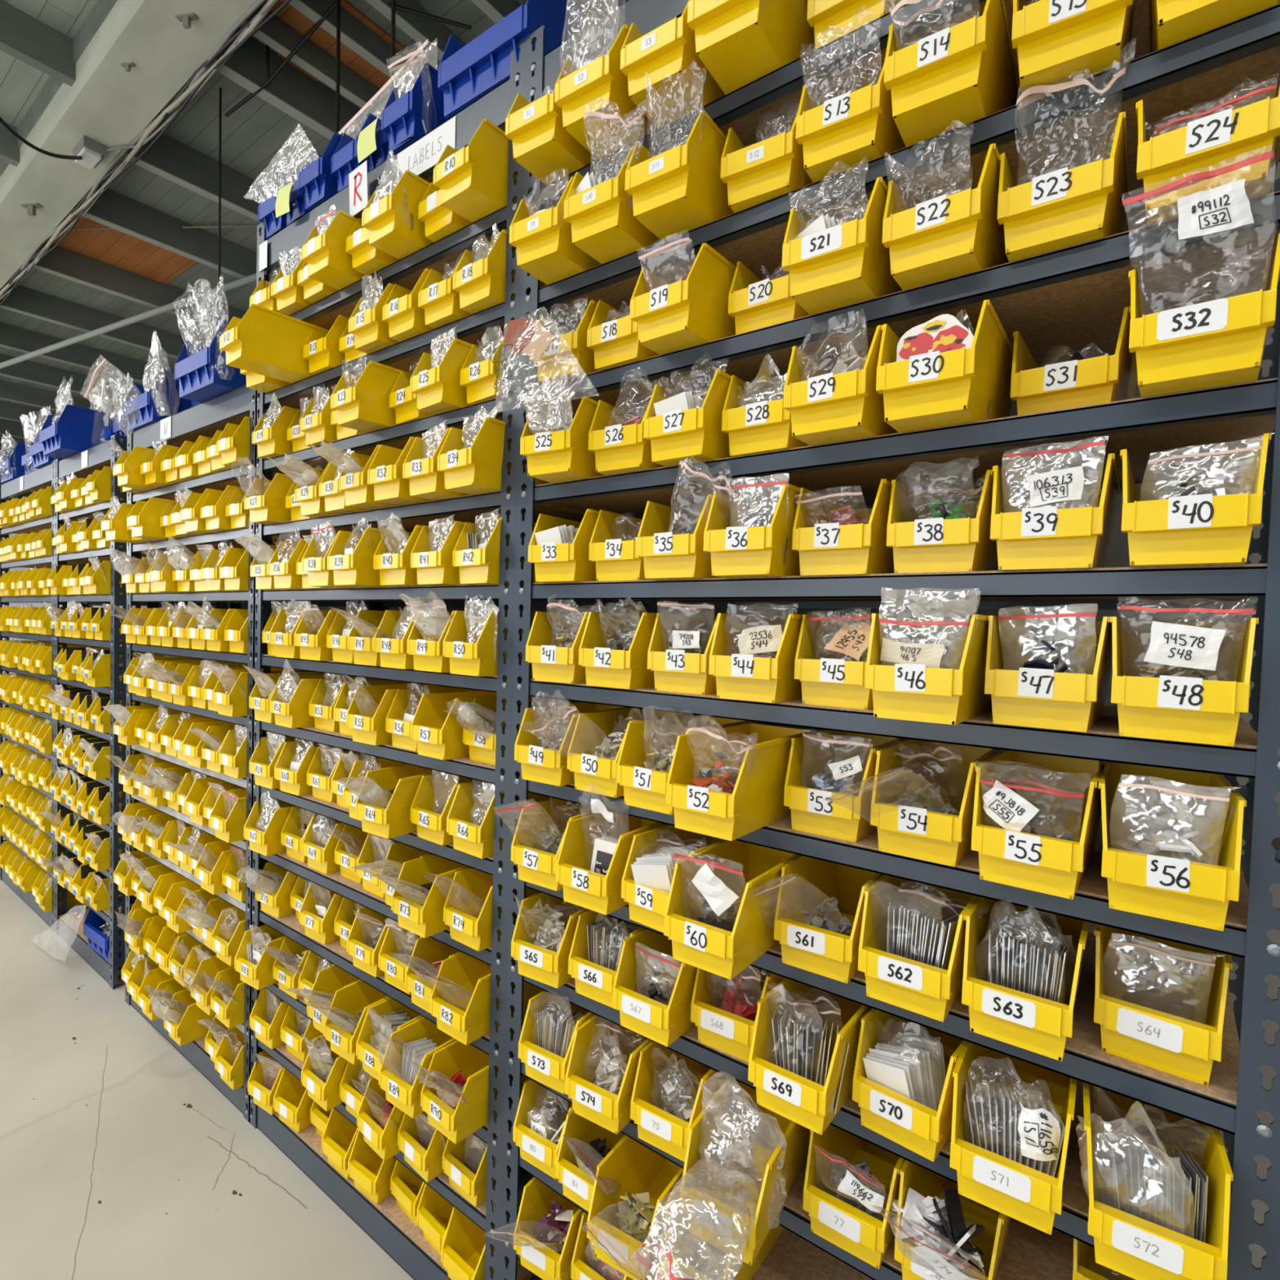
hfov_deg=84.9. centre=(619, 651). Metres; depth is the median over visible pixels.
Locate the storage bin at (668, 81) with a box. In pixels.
[620,2,725,128]
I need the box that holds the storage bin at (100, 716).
[90,697,151,733]
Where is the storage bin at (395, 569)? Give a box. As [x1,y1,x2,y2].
[373,524,422,586]
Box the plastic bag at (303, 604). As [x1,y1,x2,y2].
[283,600,308,633]
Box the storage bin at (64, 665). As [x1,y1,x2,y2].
[56,648,110,679]
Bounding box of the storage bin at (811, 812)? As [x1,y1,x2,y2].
[783,729,906,842]
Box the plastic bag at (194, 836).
[188,827,204,849]
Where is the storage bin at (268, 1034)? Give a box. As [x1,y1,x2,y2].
[249,987,288,1048]
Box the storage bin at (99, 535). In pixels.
[92,516,123,548]
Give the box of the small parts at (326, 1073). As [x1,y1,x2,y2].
[322,1059,335,1083]
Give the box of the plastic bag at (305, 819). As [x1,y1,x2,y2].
[300,808,315,837]
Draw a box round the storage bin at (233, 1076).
[214,1026,258,1089]
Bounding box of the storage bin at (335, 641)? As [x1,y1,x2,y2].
[326,609,354,662]
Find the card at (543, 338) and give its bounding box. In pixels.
[521,319,555,360]
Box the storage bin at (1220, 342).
[1128,233,1279,397]
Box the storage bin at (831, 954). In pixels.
[773,854,883,983]
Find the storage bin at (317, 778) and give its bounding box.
[306,745,351,802]
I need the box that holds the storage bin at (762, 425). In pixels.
[721,374,808,457]
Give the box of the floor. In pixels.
[0,770,542,1279]
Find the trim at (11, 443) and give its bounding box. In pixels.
[0,434,33,449]
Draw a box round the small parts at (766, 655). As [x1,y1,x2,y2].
[746,652,776,657]
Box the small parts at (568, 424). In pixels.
[554,421,570,431]
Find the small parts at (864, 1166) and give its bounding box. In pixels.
[831,1160,888,1222]
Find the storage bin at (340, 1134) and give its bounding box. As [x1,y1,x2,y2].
[321,1107,358,1179]
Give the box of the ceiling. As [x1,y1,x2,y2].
[0,0,626,497]
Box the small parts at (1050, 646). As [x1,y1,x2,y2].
[1022,627,1086,673]
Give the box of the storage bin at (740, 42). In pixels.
[687,0,815,94]
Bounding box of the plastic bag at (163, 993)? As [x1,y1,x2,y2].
[142,985,179,1010]
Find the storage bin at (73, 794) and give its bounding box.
[66,777,96,813]
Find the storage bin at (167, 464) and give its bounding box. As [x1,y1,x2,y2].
[160,440,195,483]
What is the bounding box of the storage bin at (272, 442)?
[252,405,297,458]
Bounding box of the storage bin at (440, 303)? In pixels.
[417,255,471,328]
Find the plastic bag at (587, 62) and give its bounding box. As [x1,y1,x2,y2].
[586,10,626,64]
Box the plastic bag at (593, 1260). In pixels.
[586,1239,613,1276]
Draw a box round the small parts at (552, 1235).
[533,1200,573,1254]
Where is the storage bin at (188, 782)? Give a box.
[176,771,213,816]
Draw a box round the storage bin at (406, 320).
[382,268,433,342]
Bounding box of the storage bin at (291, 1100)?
[273,1067,313,1133]
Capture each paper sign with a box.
[19,475,23,490]
[81,449,87,468]
[160,416,171,440]
[258,240,267,271]
[348,160,368,216]
[396,115,455,184]
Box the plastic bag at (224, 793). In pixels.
[221,791,239,813]
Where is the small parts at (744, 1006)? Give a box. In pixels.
[719,974,757,1021]
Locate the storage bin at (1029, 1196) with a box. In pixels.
[949,1041,1077,1235]
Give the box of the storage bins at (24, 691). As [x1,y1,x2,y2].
[0,486,94,912]
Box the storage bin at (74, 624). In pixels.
[67,607,90,638]
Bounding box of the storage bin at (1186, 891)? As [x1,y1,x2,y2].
[1097,760,1246,931]
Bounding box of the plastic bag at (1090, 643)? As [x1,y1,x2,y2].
[1016,631,1098,647]
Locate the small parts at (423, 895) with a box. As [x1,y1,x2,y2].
[419,880,434,903]
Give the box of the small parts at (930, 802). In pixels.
[899,782,959,815]
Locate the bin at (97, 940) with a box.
[83,908,121,961]
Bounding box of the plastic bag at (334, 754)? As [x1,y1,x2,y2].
[314,742,342,776]
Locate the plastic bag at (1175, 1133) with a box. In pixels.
[1167,1126,1190,1138]
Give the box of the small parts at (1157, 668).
[1145,661,1217,680]
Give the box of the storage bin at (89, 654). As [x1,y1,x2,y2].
[80,651,121,683]
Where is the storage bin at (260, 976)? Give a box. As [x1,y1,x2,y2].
[234,924,286,990]
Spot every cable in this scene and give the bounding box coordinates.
[0,0,266,291]
[0,0,275,300]
[0,0,278,297]
[0,0,291,306]
[0,116,82,159]
[1,4,264,296]
[106,144,135,151]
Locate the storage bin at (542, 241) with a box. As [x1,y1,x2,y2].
[509,176,601,284]
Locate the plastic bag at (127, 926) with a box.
[117,911,144,938]
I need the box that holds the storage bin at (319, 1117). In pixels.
[310,1100,332,1137]
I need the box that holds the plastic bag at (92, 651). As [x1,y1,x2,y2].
[88,647,98,653]
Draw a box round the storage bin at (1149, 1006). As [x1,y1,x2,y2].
[1093,924,1232,1086]
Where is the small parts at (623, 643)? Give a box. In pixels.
[610,626,632,650]
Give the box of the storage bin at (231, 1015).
[209,967,248,1028]
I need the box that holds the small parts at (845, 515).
[829,504,868,524]
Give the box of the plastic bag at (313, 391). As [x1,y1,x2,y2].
[300,391,315,417]
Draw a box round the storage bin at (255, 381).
[240,368,291,393]
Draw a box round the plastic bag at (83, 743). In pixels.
[78,736,99,762]
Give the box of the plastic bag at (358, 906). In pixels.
[356,902,364,910]
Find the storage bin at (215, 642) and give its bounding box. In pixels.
[201,608,235,651]
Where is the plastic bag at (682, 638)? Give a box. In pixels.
[656,603,715,648]
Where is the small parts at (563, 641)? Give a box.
[553,631,576,647]
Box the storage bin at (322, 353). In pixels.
[302,315,349,374]
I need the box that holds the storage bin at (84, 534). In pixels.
[76,516,101,550]
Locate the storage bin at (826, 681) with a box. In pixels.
[794,614,873,710]
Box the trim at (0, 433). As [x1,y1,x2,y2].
[0,433,33,439]
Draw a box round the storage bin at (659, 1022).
[612,928,697,1047]
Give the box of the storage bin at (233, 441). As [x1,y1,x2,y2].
[216,416,254,466]
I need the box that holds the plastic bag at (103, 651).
[93,646,106,667]
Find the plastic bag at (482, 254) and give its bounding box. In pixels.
[474,226,501,262]
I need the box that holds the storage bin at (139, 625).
[132,608,155,644]
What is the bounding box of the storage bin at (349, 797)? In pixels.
[342,757,414,821]
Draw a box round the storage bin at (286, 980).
[272,937,309,999]
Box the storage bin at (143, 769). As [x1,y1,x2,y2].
[133,757,168,799]
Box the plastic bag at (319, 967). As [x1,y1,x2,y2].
[314,956,332,982]
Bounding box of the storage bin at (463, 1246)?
[440,1205,520,1279]
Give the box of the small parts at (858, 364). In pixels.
[830,354,866,374]
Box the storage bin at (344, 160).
[330,113,375,191]
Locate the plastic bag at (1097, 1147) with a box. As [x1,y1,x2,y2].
[1078,1111,1194,1238]
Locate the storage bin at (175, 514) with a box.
[170,497,199,536]
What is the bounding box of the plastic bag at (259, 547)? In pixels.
[235,534,275,564]
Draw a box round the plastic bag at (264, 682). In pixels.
[244,664,276,698]
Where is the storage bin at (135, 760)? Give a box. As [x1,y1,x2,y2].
[118,753,159,795]
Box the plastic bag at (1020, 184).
[1017,179,1032,186]
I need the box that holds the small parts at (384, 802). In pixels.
[379,786,395,808]
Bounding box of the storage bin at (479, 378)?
[459,336,574,418]
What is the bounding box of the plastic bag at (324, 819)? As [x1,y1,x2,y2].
[324,818,364,853]
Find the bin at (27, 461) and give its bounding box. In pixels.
[21,440,37,474]
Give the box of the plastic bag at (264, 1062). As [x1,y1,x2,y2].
[255,1053,283,1090]
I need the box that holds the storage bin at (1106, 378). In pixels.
[1010,306,1137,415]
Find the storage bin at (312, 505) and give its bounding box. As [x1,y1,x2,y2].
[294,461,339,517]
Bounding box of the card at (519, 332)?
[503,317,534,355]
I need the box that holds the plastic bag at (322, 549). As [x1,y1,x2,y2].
[309,521,336,557]
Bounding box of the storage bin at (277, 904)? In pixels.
[255,862,298,918]
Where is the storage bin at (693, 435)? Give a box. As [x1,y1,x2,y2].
[643,369,732,466]
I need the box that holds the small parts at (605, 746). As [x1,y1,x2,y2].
[592,732,622,759]
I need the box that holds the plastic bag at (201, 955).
[193,944,211,964]
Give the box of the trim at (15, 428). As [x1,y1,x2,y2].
[0,418,42,439]
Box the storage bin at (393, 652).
[373,609,418,669]
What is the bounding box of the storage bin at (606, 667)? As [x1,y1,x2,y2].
[578,612,656,688]
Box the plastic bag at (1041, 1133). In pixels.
[963,1092,1061,1160]
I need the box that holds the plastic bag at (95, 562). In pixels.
[88,553,106,582]
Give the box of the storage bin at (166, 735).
[160,713,203,757]
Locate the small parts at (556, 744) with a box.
[541,724,567,750]
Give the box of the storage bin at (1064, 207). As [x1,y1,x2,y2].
[996,111,1129,262]
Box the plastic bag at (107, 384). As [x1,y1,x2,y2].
[91,384,111,421]
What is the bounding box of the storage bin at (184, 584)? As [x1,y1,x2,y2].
[172,551,199,591]
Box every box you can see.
[72,135,106,169]
[590,835,618,875]
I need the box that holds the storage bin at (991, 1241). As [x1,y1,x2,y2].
[893,1160,1011,1279]
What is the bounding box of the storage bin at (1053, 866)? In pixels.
[971,750,1111,899]
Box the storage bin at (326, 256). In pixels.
[301,209,366,289]
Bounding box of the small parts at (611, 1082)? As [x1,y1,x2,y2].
[593,1047,626,1095]
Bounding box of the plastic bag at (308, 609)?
[296,608,324,616]
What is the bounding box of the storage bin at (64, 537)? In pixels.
[55,520,79,552]
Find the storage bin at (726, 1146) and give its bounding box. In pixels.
[680,1076,810,1266]
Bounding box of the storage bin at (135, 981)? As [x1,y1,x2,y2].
[127,957,159,1003]
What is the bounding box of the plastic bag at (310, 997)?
[284,987,334,1010]
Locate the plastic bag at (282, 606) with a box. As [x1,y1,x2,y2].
[270,601,290,619]
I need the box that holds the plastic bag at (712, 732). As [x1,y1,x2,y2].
[688,728,754,753]
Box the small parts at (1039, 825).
[1021,800,1073,840]
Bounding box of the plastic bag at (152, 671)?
[129,663,172,682]
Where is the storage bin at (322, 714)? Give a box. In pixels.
[308,676,382,732]
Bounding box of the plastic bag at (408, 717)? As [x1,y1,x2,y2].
[404,688,432,721]
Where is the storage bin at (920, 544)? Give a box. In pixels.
[886,470,999,573]
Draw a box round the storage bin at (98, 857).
[84,831,133,871]
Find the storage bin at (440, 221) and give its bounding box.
[417,182,471,242]
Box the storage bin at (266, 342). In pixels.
[219,303,328,383]
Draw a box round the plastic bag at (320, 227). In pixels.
[313,204,337,235]
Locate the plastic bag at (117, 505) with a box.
[109,493,123,519]
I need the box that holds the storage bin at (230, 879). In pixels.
[222,848,261,902]
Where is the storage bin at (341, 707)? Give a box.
[333,680,411,736]
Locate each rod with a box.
[217,87,222,328]
[266,44,270,79]
[335,0,340,133]
[390,0,395,84]
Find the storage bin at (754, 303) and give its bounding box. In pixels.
[728,261,809,334]
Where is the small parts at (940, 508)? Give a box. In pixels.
[926,497,972,519]
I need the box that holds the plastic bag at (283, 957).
[258,943,302,974]
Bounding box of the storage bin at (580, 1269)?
[570,1212,661,1279]
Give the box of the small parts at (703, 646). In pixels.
[683,631,707,653]
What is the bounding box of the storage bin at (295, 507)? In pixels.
[285,475,311,520]
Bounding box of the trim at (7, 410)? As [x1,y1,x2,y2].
[0,400,61,425]
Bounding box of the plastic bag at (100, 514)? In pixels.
[93,513,104,526]
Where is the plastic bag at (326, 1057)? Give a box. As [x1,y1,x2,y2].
[298,1036,335,1080]
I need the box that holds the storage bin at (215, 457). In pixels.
[205,424,239,471]
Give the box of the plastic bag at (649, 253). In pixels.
[638,237,691,293]
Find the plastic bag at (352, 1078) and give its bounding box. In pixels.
[351,1078,392,1128]
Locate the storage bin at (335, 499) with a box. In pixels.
[318,461,367,513]
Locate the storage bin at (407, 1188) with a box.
[390,1160,425,1226]
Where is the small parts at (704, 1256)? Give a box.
[686,1235,729,1279]
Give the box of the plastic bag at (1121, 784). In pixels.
[1110,781,1229,865]
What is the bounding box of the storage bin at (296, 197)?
[284,172,308,226]
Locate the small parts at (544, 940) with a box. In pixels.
[533,911,565,952]
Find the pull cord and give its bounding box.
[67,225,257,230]
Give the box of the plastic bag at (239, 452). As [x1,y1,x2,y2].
[237,452,272,493]
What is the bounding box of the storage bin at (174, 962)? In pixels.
[168,933,206,987]
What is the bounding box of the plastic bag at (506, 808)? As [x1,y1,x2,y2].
[494,800,562,835]
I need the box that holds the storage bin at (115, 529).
[101,502,143,543]
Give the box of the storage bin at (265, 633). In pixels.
[262,609,279,655]
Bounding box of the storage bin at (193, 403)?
[191,400,199,406]
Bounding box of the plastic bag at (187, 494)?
[175,485,191,506]
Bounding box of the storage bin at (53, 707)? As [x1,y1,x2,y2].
[48,687,84,719]
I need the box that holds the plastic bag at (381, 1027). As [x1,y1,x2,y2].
[374,1026,421,1084]
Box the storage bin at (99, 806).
[88,784,134,825]
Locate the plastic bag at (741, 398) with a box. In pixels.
[737,375,783,407]
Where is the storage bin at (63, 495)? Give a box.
[55,477,80,511]
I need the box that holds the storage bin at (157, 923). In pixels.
[142,915,172,964]
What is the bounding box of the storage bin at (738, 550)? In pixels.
[703,483,799,577]
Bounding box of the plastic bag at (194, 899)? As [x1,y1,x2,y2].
[177,885,211,912]
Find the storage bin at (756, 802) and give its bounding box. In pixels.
[666,722,815,840]
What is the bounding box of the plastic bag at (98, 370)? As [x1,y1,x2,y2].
[83,358,139,426]
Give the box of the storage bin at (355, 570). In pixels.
[327,527,390,586]
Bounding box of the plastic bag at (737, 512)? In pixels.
[736,509,775,518]
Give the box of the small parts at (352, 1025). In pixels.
[347,1010,363,1035]
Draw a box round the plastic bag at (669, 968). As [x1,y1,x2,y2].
[634,943,682,992]
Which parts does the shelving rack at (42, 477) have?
post, post, post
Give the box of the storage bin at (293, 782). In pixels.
[274,739,322,795]
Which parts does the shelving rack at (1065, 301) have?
post, post, post, post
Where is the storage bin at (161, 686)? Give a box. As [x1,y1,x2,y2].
[155,661,201,702]
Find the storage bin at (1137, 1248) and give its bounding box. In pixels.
[1082,1081,1233,1279]
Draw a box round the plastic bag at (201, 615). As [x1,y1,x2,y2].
[183,600,222,629]
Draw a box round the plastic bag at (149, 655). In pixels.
[137,648,153,677]
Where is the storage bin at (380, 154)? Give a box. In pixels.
[364,116,391,171]
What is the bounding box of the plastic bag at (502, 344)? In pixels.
[488,344,515,388]
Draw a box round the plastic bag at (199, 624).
[195,601,212,629]
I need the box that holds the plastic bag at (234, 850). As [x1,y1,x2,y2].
[231,848,245,877]
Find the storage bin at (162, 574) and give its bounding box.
[149,551,195,592]
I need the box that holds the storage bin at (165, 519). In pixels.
[160,502,184,537]
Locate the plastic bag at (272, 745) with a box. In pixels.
[265,731,285,764]
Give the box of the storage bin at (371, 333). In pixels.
[348,283,399,354]
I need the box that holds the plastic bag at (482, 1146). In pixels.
[464,1133,497,1174]
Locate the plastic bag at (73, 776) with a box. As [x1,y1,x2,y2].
[68,769,77,782]
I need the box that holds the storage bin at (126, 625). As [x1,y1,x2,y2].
[120,608,142,643]
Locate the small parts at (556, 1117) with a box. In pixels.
[533,1100,566,1144]
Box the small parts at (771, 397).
[766,394,779,401]
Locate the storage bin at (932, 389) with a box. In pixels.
[875,299,1013,432]
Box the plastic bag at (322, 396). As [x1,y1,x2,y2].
[312,382,332,413]
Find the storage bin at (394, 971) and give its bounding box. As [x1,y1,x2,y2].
[377,921,421,994]
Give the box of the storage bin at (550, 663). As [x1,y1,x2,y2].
[525,611,589,684]
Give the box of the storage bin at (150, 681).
[146,659,231,699]
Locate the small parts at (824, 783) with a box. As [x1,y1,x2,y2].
[812,772,858,795]
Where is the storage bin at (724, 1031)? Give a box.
[690,965,785,1062]
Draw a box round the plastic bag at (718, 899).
[674,854,744,916]
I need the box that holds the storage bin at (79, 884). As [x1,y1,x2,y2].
[71,864,98,903]
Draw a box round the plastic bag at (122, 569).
[109,548,138,575]
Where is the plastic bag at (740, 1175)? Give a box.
[631,1157,759,1279]
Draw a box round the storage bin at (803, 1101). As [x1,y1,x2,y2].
[747,977,872,1135]
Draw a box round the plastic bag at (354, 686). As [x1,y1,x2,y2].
[345,676,368,707]
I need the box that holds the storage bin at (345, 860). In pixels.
[334,823,368,883]
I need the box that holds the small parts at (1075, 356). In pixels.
[1067,351,1108,361]
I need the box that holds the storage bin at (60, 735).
[52,728,79,759]
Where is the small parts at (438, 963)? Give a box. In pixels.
[432,960,442,977]
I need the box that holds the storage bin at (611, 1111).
[564,1014,651,1134]
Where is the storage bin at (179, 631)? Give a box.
[172,608,211,648]
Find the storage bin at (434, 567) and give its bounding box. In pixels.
[410,520,465,585]
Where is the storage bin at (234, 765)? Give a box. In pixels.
[217,728,273,778]
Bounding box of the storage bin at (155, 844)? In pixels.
[146,813,175,858]
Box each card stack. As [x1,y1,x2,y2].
[247,938,273,978]
[378,1009,410,1053]
[400,1037,437,1085]
[466,532,488,549]
[534,524,577,545]
[537,1003,583,1057]
[576,171,613,193]
[586,920,637,971]
[631,845,697,892]
[653,391,704,416]
[772,1007,848,1114]
[795,213,846,239]
[862,1031,945,1111]
[885,901,958,970]
[965,1076,1065,1177]
[1099,1123,1208,1242]
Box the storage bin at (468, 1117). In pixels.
[420,1040,528,1144]
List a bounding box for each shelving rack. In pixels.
[0,460,153,932]
[54,434,227,989]
[124,384,382,1123]
[248,36,636,1279]
[499,0,1279,1279]
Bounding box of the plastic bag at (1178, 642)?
[1117,604,1256,680]
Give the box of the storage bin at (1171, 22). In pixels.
[1148,0,1279,53]
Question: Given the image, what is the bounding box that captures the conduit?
[0,262,289,368]
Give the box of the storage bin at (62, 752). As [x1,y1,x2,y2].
[57,731,89,765]
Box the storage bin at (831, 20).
[806,0,913,49]
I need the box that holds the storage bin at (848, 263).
[782,177,902,315]
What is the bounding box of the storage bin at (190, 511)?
[179,488,224,533]
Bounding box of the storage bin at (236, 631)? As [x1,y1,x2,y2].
[223,608,272,653]
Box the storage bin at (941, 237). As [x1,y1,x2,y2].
[882,142,1008,290]
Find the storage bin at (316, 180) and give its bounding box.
[298,132,342,211]
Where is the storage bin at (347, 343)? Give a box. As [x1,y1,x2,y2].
[338,323,368,362]
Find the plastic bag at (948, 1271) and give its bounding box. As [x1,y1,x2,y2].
[870,1203,985,1279]
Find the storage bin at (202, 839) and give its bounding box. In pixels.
[188,832,222,876]
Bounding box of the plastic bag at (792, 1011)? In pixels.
[765,1011,828,1071]
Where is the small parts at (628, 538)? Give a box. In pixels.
[626,534,636,540]
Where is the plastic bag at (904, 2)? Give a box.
[889,0,942,24]
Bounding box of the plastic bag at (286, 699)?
[275,665,299,702]
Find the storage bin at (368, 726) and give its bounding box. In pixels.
[346,683,440,745]
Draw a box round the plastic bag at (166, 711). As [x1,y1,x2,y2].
[156,707,172,733]
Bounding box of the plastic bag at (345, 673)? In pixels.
[345,673,378,713]
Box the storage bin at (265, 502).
[244,472,296,524]
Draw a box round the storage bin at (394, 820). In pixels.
[355,764,439,839]
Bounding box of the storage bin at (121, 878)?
[113,850,149,896]
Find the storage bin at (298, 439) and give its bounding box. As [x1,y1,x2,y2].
[286,408,310,451]
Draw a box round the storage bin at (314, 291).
[297,262,339,303]
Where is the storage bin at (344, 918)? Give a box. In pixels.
[333,897,357,948]
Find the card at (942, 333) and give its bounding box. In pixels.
[896,314,973,361]
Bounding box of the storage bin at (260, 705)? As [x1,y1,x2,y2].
[248,671,332,723]
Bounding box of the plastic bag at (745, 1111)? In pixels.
[697,1071,786,1229]
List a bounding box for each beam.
[0,0,75,86]
[0,0,256,288]
[0,281,210,355]
[0,321,173,380]
[29,240,246,325]
[74,185,293,279]
[126,125,268,214]
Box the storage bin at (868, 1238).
[802,1124,905,1269]
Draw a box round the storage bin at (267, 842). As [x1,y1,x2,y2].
[244,798,294,856]
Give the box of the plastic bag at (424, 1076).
[408,1060,466,1105]
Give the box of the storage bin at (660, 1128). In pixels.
[630,1040,728,1162]
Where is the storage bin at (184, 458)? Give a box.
[174,435,212,479]
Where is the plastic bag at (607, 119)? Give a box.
[586,111,644,140]
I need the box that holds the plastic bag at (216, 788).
[207,781,225,800]
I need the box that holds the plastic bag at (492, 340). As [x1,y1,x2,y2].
[472,326,502,363]
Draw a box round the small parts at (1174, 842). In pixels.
[1114,814,1215,865]
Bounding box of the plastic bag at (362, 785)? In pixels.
[338,775,392,807]
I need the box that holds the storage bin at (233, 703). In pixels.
[212,667,311,716]
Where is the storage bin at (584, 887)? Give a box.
[555,810,667,915]
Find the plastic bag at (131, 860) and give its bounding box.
[118,853,146,880]
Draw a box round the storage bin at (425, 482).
[402,427,468,500]
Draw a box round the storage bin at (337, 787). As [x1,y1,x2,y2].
[330,751,377,808]
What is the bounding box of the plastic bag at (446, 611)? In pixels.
[395,593,452,639]
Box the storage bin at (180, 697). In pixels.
[168,662,247,706]
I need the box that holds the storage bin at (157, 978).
[137,967,174,1020]
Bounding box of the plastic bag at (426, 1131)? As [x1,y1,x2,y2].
[413,1112,446,1150]
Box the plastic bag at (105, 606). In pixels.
[102,604,110,614]
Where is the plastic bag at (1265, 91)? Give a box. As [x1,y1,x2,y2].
[1152,82,1277,134]
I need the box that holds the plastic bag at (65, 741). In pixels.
[62,724,74,748]
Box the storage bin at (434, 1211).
[416,1183,453,1254]
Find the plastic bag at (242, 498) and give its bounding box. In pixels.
[240,481,248,502]
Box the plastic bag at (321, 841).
[310,813,335,848]
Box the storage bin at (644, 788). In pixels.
[616,714,756,814]
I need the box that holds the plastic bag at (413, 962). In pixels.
[389,951,439,985]
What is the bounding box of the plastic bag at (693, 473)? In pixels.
[666,461,736,531]
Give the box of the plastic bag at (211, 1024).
[195,1019,230,1045]
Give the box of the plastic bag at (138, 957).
[132,952,148,968]
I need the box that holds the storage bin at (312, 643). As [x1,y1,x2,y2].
[293,609,337,660]
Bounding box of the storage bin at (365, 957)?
[346,906,390,977]
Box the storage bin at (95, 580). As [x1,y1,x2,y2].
[84,560,122,594]
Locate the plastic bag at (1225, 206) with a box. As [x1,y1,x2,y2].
[1124,157,1272,310]
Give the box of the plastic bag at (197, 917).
[168,905,218,928]
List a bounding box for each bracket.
[20,202,43,216]
[120,62,135,71]
[175,13,198,29]
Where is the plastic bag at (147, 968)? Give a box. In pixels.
[142,959,151,980]
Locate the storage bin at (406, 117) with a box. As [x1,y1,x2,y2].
[381,62,447,155]
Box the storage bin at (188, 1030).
[163,988,215,1045]
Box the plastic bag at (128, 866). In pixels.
[124,848,134,875]
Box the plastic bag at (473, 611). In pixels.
[463,594,498,651]
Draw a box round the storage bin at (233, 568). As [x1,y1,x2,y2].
[218,547,263,591]
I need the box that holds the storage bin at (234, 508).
[225,486,253,528]
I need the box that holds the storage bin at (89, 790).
[76,781,121,819]
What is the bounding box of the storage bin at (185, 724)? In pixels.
[172,716,223,761]
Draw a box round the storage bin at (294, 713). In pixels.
[269,674,355,728]
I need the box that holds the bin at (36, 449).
[29,430,62,468]
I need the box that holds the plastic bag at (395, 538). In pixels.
[375,510,410,553]
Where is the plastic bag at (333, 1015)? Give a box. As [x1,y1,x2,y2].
[301,1000,359,1035]
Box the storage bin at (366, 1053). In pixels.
[355,997,422,1080]
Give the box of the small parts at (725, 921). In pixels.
[697,901,737,932]
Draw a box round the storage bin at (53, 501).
[50,486,70,512]
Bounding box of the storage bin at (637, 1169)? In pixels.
[586,1134,683,1279]
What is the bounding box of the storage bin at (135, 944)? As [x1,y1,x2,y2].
[124,907,159,955]
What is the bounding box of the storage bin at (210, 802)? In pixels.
[203,782,243,829]
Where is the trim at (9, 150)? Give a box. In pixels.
[0,122,19,166]
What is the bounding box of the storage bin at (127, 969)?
[121,950,149,986]
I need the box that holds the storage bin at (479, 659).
[442,610,535,676]
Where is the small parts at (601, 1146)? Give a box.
[585,1137,611,1176]
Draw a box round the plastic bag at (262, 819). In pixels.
[256,790,282,831]
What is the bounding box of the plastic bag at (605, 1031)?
[582,1031,628,1069]
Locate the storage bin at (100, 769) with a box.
[83,742,142,779]
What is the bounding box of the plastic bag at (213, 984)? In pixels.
[204,972,236,1004]
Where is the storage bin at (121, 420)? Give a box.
[112,405,181,447]
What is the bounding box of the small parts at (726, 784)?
[691,751,740,793]
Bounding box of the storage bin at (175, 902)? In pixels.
[161,880,203,933]
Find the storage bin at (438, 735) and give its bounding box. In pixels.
[410,690,497,759]
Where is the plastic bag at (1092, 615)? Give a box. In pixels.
[997,613,1097,674]
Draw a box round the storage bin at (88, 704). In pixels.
[76,694,110,729]
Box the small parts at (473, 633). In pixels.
[471,622,484,643]
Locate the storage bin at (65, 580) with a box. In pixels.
[62,565,79,595]
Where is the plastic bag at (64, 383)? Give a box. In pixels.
[52,382,73,422]
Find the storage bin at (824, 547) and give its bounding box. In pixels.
[791,479,894,575]
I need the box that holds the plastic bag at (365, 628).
[329,606,388,638]
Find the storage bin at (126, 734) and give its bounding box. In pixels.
[113,705,173,745]
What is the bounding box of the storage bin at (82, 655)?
[71,649,110,682]
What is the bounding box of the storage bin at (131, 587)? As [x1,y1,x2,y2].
[121,556,155,593]
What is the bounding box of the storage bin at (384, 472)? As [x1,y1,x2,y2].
[367,436,431,505]
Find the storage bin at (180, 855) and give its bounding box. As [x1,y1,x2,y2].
[174,826,206,874]
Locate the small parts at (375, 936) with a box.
[368,924,384,948]
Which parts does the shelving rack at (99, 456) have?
post, post, post, post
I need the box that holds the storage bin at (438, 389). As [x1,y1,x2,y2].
[409,337,472,414]
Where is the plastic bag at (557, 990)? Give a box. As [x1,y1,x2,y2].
[530,990,576,1043]
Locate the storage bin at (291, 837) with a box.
[280,806,316,862]
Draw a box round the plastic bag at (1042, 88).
[1015,62,1125,119]
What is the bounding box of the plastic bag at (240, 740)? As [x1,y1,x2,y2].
[233,724,247,754]
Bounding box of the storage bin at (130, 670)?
[123,656,203,693]
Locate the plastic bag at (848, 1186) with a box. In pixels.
[812,1146,885,1214]
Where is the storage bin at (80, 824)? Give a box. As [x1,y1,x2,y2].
[68,818,94,846]
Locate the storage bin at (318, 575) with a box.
[301,530,359,587]

